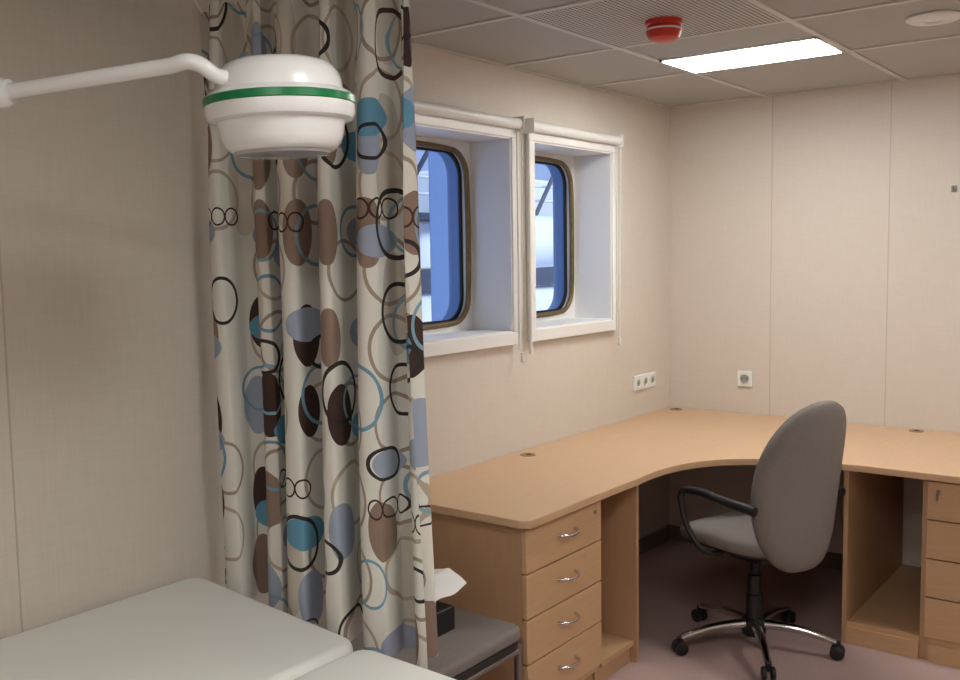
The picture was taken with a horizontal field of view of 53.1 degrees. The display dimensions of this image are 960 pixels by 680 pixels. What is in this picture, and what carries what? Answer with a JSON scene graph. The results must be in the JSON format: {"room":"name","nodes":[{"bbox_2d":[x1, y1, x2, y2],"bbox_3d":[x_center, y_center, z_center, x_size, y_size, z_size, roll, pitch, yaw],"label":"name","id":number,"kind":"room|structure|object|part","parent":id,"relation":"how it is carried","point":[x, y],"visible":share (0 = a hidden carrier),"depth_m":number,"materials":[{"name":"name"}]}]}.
{"room":"examination room","nodes":[
{"label":"examination room","id":0,"kind":"room"},
{"bbox_2d":[0,0,669,639],"bbox_3d":[-0.810,0.133,3.045,0.200,2.434,5.950,3,6,37],"label":"wall","id":1,"kind":"structure","parent":0,"point":[105,235],"depth_m":2.69,"materials":[{"name":"beige paint"}]},
{"bbox_2d":[0,249,22,631],"bbox_3d":[-1.176,0.180,2.401,0.002,2.304,0.004,3,6,37],"label":"trim","id":2,"kind":"structure","parent":1,"relation":"attached to","point":[0,249],"depth_m":2.41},
{"bbox_2d":[0,53,355,159],"bbox_3d":[-0.978,-0.409,1.685,1.510,0.175,0.277,-2,5,-8],"label":"lamp","id":3,"kind":"object","parent":1,"relation":"attached to","point":[264,106],"visible":1,"depth_m":1.67,"materials":[{"name":"white plastic"}]},
{"bbox_2d":[416,136,470,214],"bbox_3d":[-0.157,-0.682,4.016,0.025,0.305,0.349,3,6,37],"label":"plate","id":4,"kind":"object","parent":1,"relation":"attached to","point":[463,148],"depth_m":4.08,"materials":[{"name":"white paint"}]},
{"bbox_2d":[423,245,472,334],"bbox_3d":[-0.144,-0.216,4.065,0.025,0.364,0.331,3,6,37],"label":"plate","id":5,"kind":"object","parent":1,"relation":"attached to","point":[467,324],"depth_m":4.16,"materials":[{"name":"white paint"}]},
{"bbox_2d":[437,152,459,319],"bbox_3d":[-0.293,-0.424,3.960,0.068,0.915,0.735,3,6,37],"label":"tunnel","id":6,"kind":"object","parent":1,"relation":"attached to","point":[452,177],"visible":0.11,"depth_m":4.20,"materials":[{"name":"blue paint"}]},
{"bbox_2d":[454,154,465,316],"bbox_3d":[-0.092,-0.444,4.117,0.025,0.685,0.065,3,6,37],"label":"plate","id":7,"kind":"object","parent":1,"relation":"attached to","point":[463,199],"depth_m":4.16,"materials":[{"name":"paint"}]},
{"bbox_2d":[416,140,470,330],"bbox_3d":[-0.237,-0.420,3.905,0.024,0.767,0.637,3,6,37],"label":"rim","id":8,"kind":"object","parent":7,"relation":"attached to","point":[453,150],"visible":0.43,"depth_m":4.12,"materials":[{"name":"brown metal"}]},
{"bbox_2d":[423,329,511,343],"bbox_3d":[-0.153,-0.014,3.882,0.220,0.006,0.675,3,6,37],"label":"lining","id":9,"kind":"object","parent":1,"relation":"attached to","point":[429,338],"visible":0.57,"depth_m":3.92,"materials":[{"name":"white paint"}]},
{"bbox_2d":[415,113,522,357],"bbox_3d":[-0.143,-0.396,3.833,0.262,0.945,0.740,3,6,37],"label":"window","id":10,"kind":"structure","parent":1,"relation":"in","point":[430,126],"depth_m":3.91,"materials":[{"name":"white paint"}]},
{"bbox_3d":[-0.085,-0.840,3.743,0.028,0.045,0.740,3,6,37],"label":"frame","id":11,"kind":"part","parent":10,"relation":"part of","materials":[{"name":"white paint"}]},
{"bbox_2d":[414,100,522,128],"bbox_3d":[-0.072,-0.873,3.714,0.044,0.044,0.765,3,6,37],"label":"roller","id":12,"kind":"object","parent":10,"relation":"attached to","point":[421,107],"visible":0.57,"depth_m":3.71,"materials":[{"name":"white paint"}]},
{"bbox_3d":[-0.071,0.020,3.819,0.028,0.053,0.740,3,6,37],"label":"frame bottom","id":13,"kind":"part","parent":10,"relation":"part of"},
{"bbox_2d":[470,139,512,331],"bbox_3d":[0.044,-0.443,4.110,0.220,0.815,0.006,3,6,37],"label":"lining","id":14,"kind":"object","parent":10,"relation":"attached to","point":[490,161],"visible":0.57,"depth_m":4.10,"materials":[{"name":"white paint"}]},
{"bbox_3d":[0.138,-0.440,4.062,0.028,0.815,0.030,3,6,37],"label":"frame","id":15,"kind":"part","parent":10,"relation":"part of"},
{"bbox_2d":[516,131,520,348],"bbox_3d":[0.163,-0.419,4.070,0.010,0.920,0.010,3,6,37],"label":"guide","id":16,"kind":"object","parent":10,"relation":"attached to","point":[517,151],"visible":1,"depth_m":4.07,"materials":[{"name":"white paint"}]},
{"bbox_2d":[513,116,524,131],"bbox_3d":[0.158,-0.903,4.022,0.070,0.063,0.006,3,6,37],"label":"bracket","id":17,"kind":"object","parent":10,"relation":"attached to","point":[522,118],"visible":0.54,"depth_m":4.00,"materials":[{"name":"white paint"}]},
{"bbox_3d":[0.178,-0.412,4.049,0.015,0.930,0.007,3,6,37],"label":"pull cord","id":18,"kind":"part","parent":10,"relation":"part of","materials":[{"name":"white paint"}]},
{"bbox_2d":[520,352,524,361],"bbox_3d":[0.181,0.073,4.094,0.018,0.045,0.018,3,6,37],"label":"weight","id":19,"kind":"object","parent":10,"relation":"hanging from","point":[522,353],"visible":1,"depth_m":4.09,"materials":[{"name":"white paint"}]},
{"bbox_2d":[522,118,534,133],"bbox_3d":[0.203,-0.909,4.081,0.070,0.063,0.006,3,6,37],"label":"bracket","id":20,"kind":"object","parent":1,"relation":"attached to","point":[529,122],"visible":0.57,"depth_m":4.07,"materials":[{"name":"white paint"}]},
{"bbox_2d":[546,165,563,309],"bbox_3d":[0.219,-0.492,4.628,0.068,0.915,0.733,3,6,37],"label":"tunnel","id":21,"kind":"object","parent":1,"relation":"attached to","point":[558,231],"visible":0.13,"depth_m":4.86,"materials":[{"name":"blue paint"}]},
{"bbox_2d":[535,152,574,321],"bbox_3d":[0.265,-0.488,4.580,0.049,0.815,0.673,3,6,37],"label":"plate","id":22,"kind":"object","parent":1,"relation":"attached to","point":[570,313],"depth_m":4.80,"materials":[{"name":"white paint"}]},
{"bbox_3d":[0.249,-0.489,4.593,0.009,0.765,0.633,3,6,37],"label":"rim","id":23,"kind":"part","parent":22,"relation":"part of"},
{"bbox_3d":[0.275,-0.488,4.573,0.024,0.767,0.635,3,6,37],"label":"rim","id":24,"kind":"part","parent":22,"relation":"part of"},
{"bbox_2d":[525,132,620,341],"bbox_3d":[0.369,-0.463,4.501,0.262,0.945,0.738,3,6,37],"label":"window","id":25,"kind":"structure","parent":1,"relation":"in","point":[544,143],"depth_m":4.43,"materials":[{"name":"white paint"}]},
{"bbox_2d":[527,133,532,353],"bbox_3d":[0.216,-0.411,4.140,0.016,0.950,0.016,3,6,37],"label":"guide","id":26,"kind":"object","parent":25,"relation":"attached to","point":[528,134],"visible":1,"depth_m":4.13,"materials":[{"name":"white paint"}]},
{"bbox_3d":[0.221,-0.451,4.170,0.028,0.815,0.035,3,6,37],"label":"frame","id":27,"kind":"part","parent":25,"relation":"part of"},
{"bbox_3d":[0.427,-0.908,4.410,0.028,0.045,0.738,3,6,37],"label":"frame","id":28,"kind":"part","parent":25,"relation":"part of","materials":[{"name":"white paint"}]},
{"bbox_3d":[0.441,-0.047,4.487,0.028,0.053,0.738,3,6,37],"label":"frame bottom","id":29,"kind":"part","parent":25,"relation":"part of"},
{"bbox_2d":[535,122,621,144],"bbox_3d":[0.440,-0.940,4.382,0.044,0.044,0.763,3,6,37],"label":"roller","id":30,"kind":"object","parent":25,"relation":"attached to","point":[545,128],"visible":0.98,"depth_m":4.35,"materials":[{"name":"white paint"}]},
{"bbox_2d":[574,152,611,319],"bbox_3d":[0.555,-0.511,4.777,0.220,0.815,0.006,3,6,37],"label":"lining","id":31,"kind":"object","parent":25,"relation":"attached to","point":[592,173],"visible":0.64,"depth_m":4.77,"materials":[{"name":"white paint"}]},
{"bbox_3d":[0.649,-0.508,4.729,0.028,0.815,0.030,3,6,37],"label":"frame","id":32,"kind":"part","parent":25,"relation":"part of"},
{"bbox_2d":[615,147,617,333],"bbox_3d":[0.674,-0.486,4.737,0.010,0.920,0.010,3,6,37],"label":"guide","id":33,"kind":"object","parent":25,"relation":"attached to","point":[616,162],"visible":1,"depth_m":4.73,"materials":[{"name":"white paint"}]},
{"bbox_2d":[614,134,623,147],"bbox_3d":[0.669,-0.970,4.689,0.070,0.063,0.006,3,6,37],"label":"bracket","id":34,"kind":"object","parent":25,"relation":"attached to","point":[619,135],"visible":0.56,"depth_m":4.67,"materials":[{"name":"white paint"}]},
{"bbox_3d":[0.689,-0.480,4.716,0.015,0.930,0.007,3,6,37],"label":"pull cord","id":35,"kind":"part","parent":25,"relation":"part of","materials":[{"name":"white paint"}]},
{"bbox_2d":[536,317,611,328],"bbox_3d":[0.359,-0.081,4.549,0.220,0.006,0.673,3,6,37],"label":"lining","id":36,"kind":"object","parent":1,"relation":"attached to","point":[567,321],"visible":0.79,"depth_m":4.57,"materials":[{"name":"white paint"}]},
{"bbox_2d":[633,371,655,390],"bbox_3d":[0.872,0.218,5.082,0.016,0.080,0.240,3,6,37],"label":"wall socket","id":37,"kind":"object","parent":1,"relation":"attached to","point":[647,380],"depth_m":5.07,"materials":[{"name":"white plastic"}]},
{"bbox_2d":[639,525,669,555],"bbox_3d":[-0.726,1.312,3.060,0.012,0.080,5.888,3,6,37],"label":"baseboard","id":38,"kind":"structure","parent":1,"relation":"attached to","point":[660,536],"depth_m":5.24,"materials":[{"name":"brown wood"}]},
{"bbox_2d":[409,0,959,105],"bbox_3d":[0.706,-0.973,1.739,3.700,0.050,5.900,3,6,37],"label":"ceiling","id":39,"kind":"structure","parent":0,"point":[514,40],"depth_m":3.70,"materials":[{"name":"tile"}]},
{"bbox_2d":[195,0,438,668],"bbox_3d":[0.027,-0.087,2.140,2.189,1.764,0.168,3,7,40],"label":"privacy curtain","id":40,"kind":"object","parent":39,"relation":"hanging from","point":[316,264],"visible":0.93,"depth_m":2.45,"materials":[{"name":"fabric"}]},
{"bbox_2d":[233,0,959,107],"bbox_3d":[0.707,-0.945,1.742,3.700,0.006,5.900,3,6,37],"label":"grid","id":41,"kind":"object","parent":39,"relation":"attached to","point":[511,14],"visible":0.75,"depth_m":3.63,"materials":[{"name":"white metal"}]},
{"bbox_2d":[526,0,783,46],"bbox_3d":[0.589,-1.073,3.197,0.636,0.003,0.636,3,6,37],"label":"ceiling panel","id":42,"kind":"object","parent":39,"relation":"attached to","point":[620,23],"visible":1,"depth_m":3.18,"materials":[{"name":"painted metal"}]},
{"bbox_2d":[645,16,682,42],"bbox_3d":[0.620,-1.041,3.240,0.124,0.068,0.124,3,6,37],"label":"detector","id":43,"kind":"object","parent":42,"relation":"attached to","point":[664,29],"visible":1,"depth_m":3.19,"materials":[{"name":"red plastic"}]},
{"bbox_2d":[659,36,844,72],"bbox_3d":[1.080,-1.133,3.839,0.640,0.011,0.332,3,6,37],"label":"ceiling light","id":44,"kind":"object","parent":39,"relation":"in","point":[813,46],"depth_m":3.80,"materials":[{"name":"white plastic"}]},
{"bbox_2d":[905,10,959,25],"bbox_3d":[1.537,-1.086,3.252,0.180,0.014,0.180,3,6,37],"label":"ceiling speaker","id":45,"kind":"object","parent":39,"relation":"attached to","point":[932,18],"depth_m":3.22},
{"bbox_2d":[604,539,959,679],"bbox_3d":[0.745,1.452,1.954,3.700,0.050,5.900,3,6,37],"label":"floor","id":46,"kind":"structure","parent":0,"point":[675,576],"depth_m":4.10,"materials":[{"name":"carpet"}]},
{"bbox_2d":[0,577,455,679],"bbox_3d":[-0.316,1.102,1.973,1.938,0.677,0.819,3,6,37],"label":"couch","id":47,"kind":"object","parent":46,"relation":"on","point":[195,628],"visible":1,"depth_m":2.31,"materials":[{"name":"leather"}]},
{"bbox_2d":[351,608,521,679],"bbox_3d":[-0.164,1.124,2.953,0.420,0.455,0.470,3,6,37],"label":"stool","id":48,"kind":"object","parent":46,"relation":"on","point":[477,644],"visible":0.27,"depth_m":2.88,"materials":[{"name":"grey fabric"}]},
{"bbox_2d":[434,568,465,636],"bbox_3d":[-0.174,0.816,3.018,0.220,0.148,0.250,3,6,37],"label":"tissue box","id":49,"kind":"object","parent":48,"relation":"on","point":[448,582],"visible":0.32,"depth_m":2.98,"materials":[{"name":"white paper"}]},
{"bbox_3d":[-0.167,0.955,2.938,0.410,0.025,0.460,3,6,37],"label":"seat","id":50,"kind":"part","parent":48,"relation":"part of","materials":[{"name":"grey leather"}]},
{"bbox_3d":[-0.014,0.985,2.827,0.023,0.023,0.435,3,6,37],"label":"rail","id":51,"kind":"part","parent":48,"relation":"part of","materials":[{"name":"metal"}]},
{"bbox_3d":[0.121,1.141,3.014,0.025,0.400,0.025,3,6,37],"label":"leg","id":52,"kind":"part","parent":48,"relation":"part of","materials":[{"name":"metal"}]},
{"bbox_2d":[429,406,959,679],"bbox_3d":[1.297,0.883,3.712,2.397,0.754,2.352,3,6,37],"label":"desk","id":53,"kind":"object","parent":46,"relation":"on","point":[543,539],"visible":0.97,"depth_m":3.73,"materials":[{"name":"brown wood"}]},
{"bbox_3d":[-0.085,0.954,3.342,0.580,0.722,0.018,3,6,37],"label":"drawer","id":54,"kind":"part","parent":53,"relation":"part of","materials":[{"name":"brown wood"}]},
{"bbox_3d":[0.310,0.664,3.302,0.039,0.017,0.123,3,6,37],"label":"handle","id":55,"kind":"part","parent":53,"relation":"part of","materials":[{"name":"silver metal"}]},
{"bbox_3d":[0.317,1.126,3.343,0.039,0.017,0.123,3,6,37],"label":"handle","id":56,"kind":"part","parent":53,"relation":"part of","materials":[{"name":"silver metal"}]},
{"bbox_3d":[0.314,0.968,3.329,0.039,0.017,0.123,3,6,37],"label":"handle","id":57,"kind":"part","parent":53,"relation":"part of","materials":[{"name":"silver metal"}]},
{"bbox_3d":[0.312,0.816,3.315,0.039,0.017,0.123,3,6,37],"label":"handle","id":58,"kind":"part","parent":53,"relation":"part of","materials":[{"name":"silver metal"}]},
{"bbox_3d":[0.062,1.216,3.547,0.588,0.020,0.444,3,6,37],"label":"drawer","id":59,"kind":"part","parent":53,"relation":"part of","materials":[{"name":"brown wood"}]},
{"bbox_3d":[0.195,0.917,3.707,0.580,0.722,0.018,3,6,37],"label":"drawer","id":60,"kind":"part","parent":53,"relation":"part of","materials":[{"name":"brown wood"}]},
{"bbox_3d":[2.001,0.856,4.069,0.018,0.722,0.855,3,6,37],"label":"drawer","id":61,"kind":"part","parent":53,"relation":"part of","materials":[{"name":"brown wood"}]},
{"bbox_3d":[2.181,1.146,3.956,0.429,0.020,0.863,3,6,37],"label":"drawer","id":62,"kind":"part","parent":53,"relation":"part of","materials":[{"name":"brown wood"}]},
{"bbox_2d":[671,400,846,679],"bbox_3d":[1.108,0.725,3.872,0.674,1.047,0.690,-4,6,-32],"label":"office chair","id":63,"kind":"object","parent":46,"relation":"on","point":[788,523],"visible":1,"depth_m":3.62,"materials":[{"name":"grey fabric"}]},
{"bbox_3d":[0.800,1.202,3.844,0.024,0.030,0.024,-4,6,-32],"label":"caster stem","id":64,"kind":"part","parent":63,"relation":"part of","materials":[{"name":"black plastic"}]},
{"bbox_3d":[0.940,1.166,3.869,0.284,0.068,0.042,-2,5,-12],"label":"star leg","id":65,"kind":"part","parent":63,"relation":"part of","materials":[{"name":"silver metal"}]},
{"bbox_3d":[0.939,0.713,3.710,0.152,0.274,0.366,-4,6,-32],"label":"armrest","id":66,"kind":"part","parent":63,"relation":"part of","materials":[{"name":"black plastic"}]},
{"bbox_3d":[1.026,1.148,4.059,0.042,0.068,0.284,-4,6,-29],"label":"star leg","id":67,"kind":"part","parent":63,"relation":"part of","materials":[{"name":"silver metal"}]},
{"bbox_3d":[1.096,0.783,3.889,0.490,0.107,0.480,-4,6,-32],"label":"seat","id":68,"kind":"part","parent":63,"relation":"part of","materials":[{"name":"grey fabric"}]},
{"bbox_3d":[1.094,1.176,3.731,0.042,0.068,0.284,0,5,6],"label":"star leg","id":69,"kind":"part","parent":63,"relation":"part of","materials":[{"name":"silver metal"}]},
{"bbox_3d":[1.078,1.221,3.591,0.024,0.030,0.024,-4,6,-32],"label":"caster stem","id":70,"kind":"part","parent":63,"relation":"part of","materials":[{"name":"black plastic"}]},
{"bbox_3d":[1.232,1.147,4.035,0.042,0.068,0.284,4,7,42],"label":"star leg","id":71,"kind":"part","parent":63,"relation":"part of","materials":[{"name":"silver metal"}]},
{"bbox_3d":[1.242,0.555,3.634,0.480,0.670,0.167,-4,6,-32],"label":"backrest","id":72,"kind":"part","parent":63,"relation":"part of","materials":[{"name":"grey fabric"}]},
{"bbox_3d":[1.274,1.164,3.832,0.284,0.068,0.042,1,6,25],"label":"star leg","id":73,"kind":"part","parent":63,"relation":"part of","materials":[{"name":"silver metal"}]},
{"bbox_3d":[1.405,1.199,3.776,0.024,0.030,0.024,-4,6,-32],"label":"caster stem","id":74,"kind":"part","parent":63,"relation":"part of","materials":[{"name":"black plastic"}]},
{"bbox_3d":[1.316,0.685,3.951,0.152,0.274,0.366,-4,6,-32],"label":"armrest","id":75,"kind":"part","parent":63,"relation":"part of","materials":[{"name":"black plastic"}]},
{"bbox_2d":[669,75,959,567],"bbox_3d":[2.530,0.002,4.200,3.700,2.384,0.050,3,6,37],"label":"wall","id":76,"kind":"structure","parent":0,"point":[829,172],"depth_m":4.77,"materials":[{"name":"paint"}]},
{"bbox_2d":[737,370,752,386],"bbox_3d":[1.392,0.203,5.050,0.084,0.084,0.018,3,6,37],"label":"wall socket","id":77,"kind":"object","parent":76,"relation":"attached to","point":[744,378],"visible":1,"depth_m":5.04,"materials":[{"name":"white plastic"}]},
{"bbox_2d":[769,96,772,415],"bbox_3d":[1.496,-0.089,4.951,0.004,2.304,0.002,3,6,37],"label":"trim","id":78,"kind":"structure","parent":76,"relation":"attached to","point":[772,96],"depth_m":4.92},
{"bbox_2d":[669,524,919,569],"bbox_3d":[2.529,1.152,4.278,3.700,0.080,0.012,3,6,37],"label":"baseboard","id":79,"kind":"structure","parent":76,"relation":"attached to","point":[832,560],"depth_m":4.86,"materials":[{"name":"brown wood"}]},
{"bbox_2d":[884,83,891,425],"bbox_3d":[1.949,-0.065,4.606,0.004,2.304,0.002,3,6,37],"label":"trim","id":80,"kind":"structure","parent":76,"relation":"attached to","point":[891,83],"depth_m":4.57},
{"bbox_2d":[951,185,956,191],"bbox_3d":[2.153,-0.688,4.369,0.024,0.030,0.030,3,6,37],"label":"wall hook","id":81,"kind":"object","parent":76,"relation":"attached to","point":[953,188],"visible":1,"depth_m":4.37,"materials":[{"name":"metal"}]},
{"label":"outside","id":82,"kind":"structure","parent":0,"visible":0},
{"bbox_2d":[417,151,553,321],"bbox_3d":[0.169,-1.428,12.154,8.200,6.100,18.000,3,6,37],"label":"superstructure","id":83,"kind":"object","parent":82,"point":[432,184],"visible":0.05,"depth_m":11.26,"materials":[{"name":"white paint"}]},
{"bbox_3d":[1.700,-2.280,14.686,0.036,0.036,10.000,3,6,37],"label":"rail","id":84,"kind":"part","parent":83,"relation":"part of","materials":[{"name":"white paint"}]},
{"bbox_3d":[1.704,-2.081,14.704,0.036,0.036,10.000,3,6,37],"label":"rail","id":85,"kind":"part","parent":83,"relation":"part of","materials":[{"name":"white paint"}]},
{"bbox_3d":[0.675,-2.286,16.230,2.000,0.630,6.800,3,6,37],"label":"funnel casing","id":86,"kind":"part","parent":83,"relation":"part of","materials":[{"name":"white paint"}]}
]}

